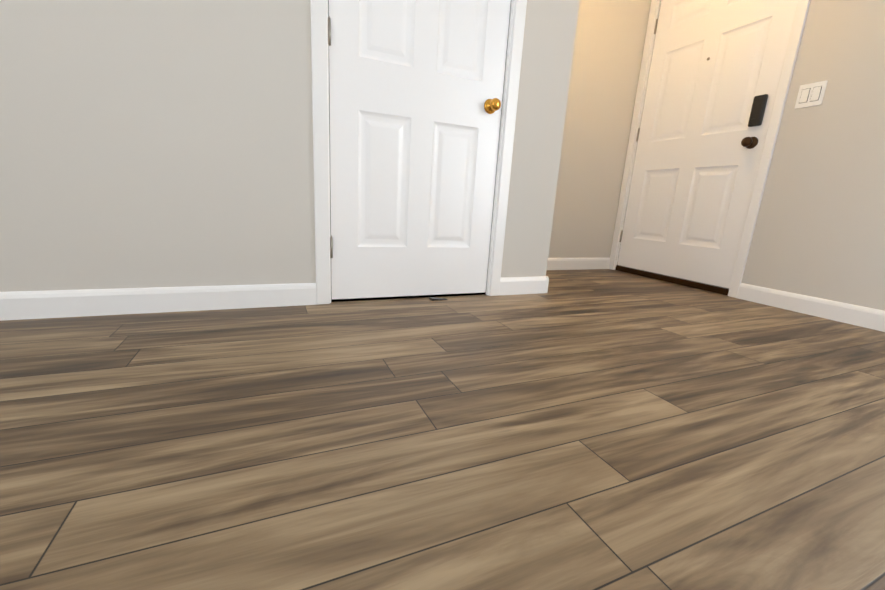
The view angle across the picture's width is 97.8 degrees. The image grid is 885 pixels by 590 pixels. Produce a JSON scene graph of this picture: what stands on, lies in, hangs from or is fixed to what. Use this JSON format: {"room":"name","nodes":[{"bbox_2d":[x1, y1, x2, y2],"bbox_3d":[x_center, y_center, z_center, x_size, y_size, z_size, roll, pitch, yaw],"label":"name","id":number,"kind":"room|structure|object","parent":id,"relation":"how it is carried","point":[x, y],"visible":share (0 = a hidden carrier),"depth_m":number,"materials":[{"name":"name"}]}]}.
{"room":"home entryway","nodes":[
{"label":"home entryway","id":0,"kind":"room"},
{"bbox_2d":[0,0,579,291],"bbox_3d":[-1.113,-1.915,1.007,3.910,4.062,0.120,-3,15,-24],"label":"wall","id":1,"kind":"structure","parent":0,"point":[154,143],"depth_m":1.38,"materials":[{"name":"beige paint"}]},
{"bbox_2d":[0,283,316,320],"bbox_3d":[-1.759,0.051,1.169,2.630,0.096,0.014,-3,15,-24],"label":"baseboard","id":2,"kind":"structure","parent":1,"relation":"attached to","point":[18,305],"depth_m":1.45,"materials":[{"name":"white wood"}]},
{"bbox_2d":[310,0,526,304],"bbox_3d":[-0.082,-1.014,1.681,0.940,2.115,0.180,-3,15,-24],"label":"closet door","id":3,"kind":"structure","parent":1,"relation":"in","point":[414,106],"depth_m":1.74,"materials":[{"name":"white wood"}]},
{"bbox_2d":[499,276,547,294],"bbox_3d":[0.441,-0.052,2.135,0.300,0.096,0.014,-3,15,-24],"label":"baseboard","id":4,"kind":"structure","parent":1,"relation":"attached to","point":[508,285],"depth_m":2.13,"materials":[{"name":"white wood"}]},
{"bbox_2d":[544,278,548,292],"bbox_3d":[0.466,-0.135,2.485,0.014,0.096,0.654,-3,15,-24],"label":"baseboard","id":5,"kind":"structure","parent":1,"relation":"attached to","point":[545,283],"depth_m":2.20,"materials":[{"name":"white wood"}]},
{"bbox_2d":[0,269,884,589],"bbox_3d":[0.013,0.491,0.204,5.360,0.100,4.930,-3,15,-24],"label":"floor","id":6,"kind":"structure","parent":0,"point":[596,429],"depth_m":0.77,"materials":[{"name":"brown wood"}]},
{"bbox_2d":[429,297,447,300],"bbox_3d":[-0.019,0.018,1.915,0.085,0.011,0.032,-3,15,-24],"label":"wedge","id":7,"kind":"object","parent":6,"relation":"on","point":[433,298],"visible":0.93,"depth_m":1.90,"materials":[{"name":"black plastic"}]},
{"bbox_2d":[548,0,650,257],"bbox_3d":[-0.827,-2.101,1.843,5.120,4.062,0.120,-3,15,-24],"label":"wall","id":8,"kind":"structure","parent":0,"point":[610,35],"depth_m":2.90,"materials":[{"name":"beige paint"}]},
{"bbox_2d":[547,258,609,269],"bbox_3d":[0.873,-0.244,3.035,1.210,0.096,0.014,-3,15,-24],"label":"baseboard","id":9,"kind":"structure","parent":8,"relation":"attached to","point":[553,263],"depth_m":3.13,"materials":[{"name":"white wood"}]},
{"bbox_2d":[741,0,884,310],"bbox_3d":[2.483,-0.838,0.961,0.120,2.410,4.930,-3,15,-24],"label":"wall","id":10,"kind":"structure","parent":0,"point":[819,230],"depth_m":1.96,"materials":[{"name":"beige paint"}]},
{"bbox_2d":[609,0,810,297],"bbox_3d":[1.714,-1.109,2.608,0.180,2.072,1.016,-3,15,-24],"label":"front door","id":11,"kind":"structure","parent":10,"relation":"in","point":[715,77],"depth_m":2.55,"materials":[{"name":"white painted wood"},{"name":"dark bronze metal"}]},
{"bbox_2d":[794,80,827,108],"bbox_3d":[1.933,-1.052,2.027,0.011,0.116,0.116,-3,15,-24],"label":"switch plate","id":12,"kind":"object","parent":10,"relation":"attached to","point":[810,94],"visible":1,"depth_m":2.02,"materials":[{"name":"white plastic"}]},
{"bbox_2d":[737,283,884,331],"bbox_3d":[2.551,0.405,0.770,0.014,0.096,3.627,-3,15,-24],"label":"baseboard","id":13,"kind":"structure","parent":10,"relation":"attached to","point":[871,318],"depth_m":2.03,"materials":[{"name":"white wood"}]}
]}

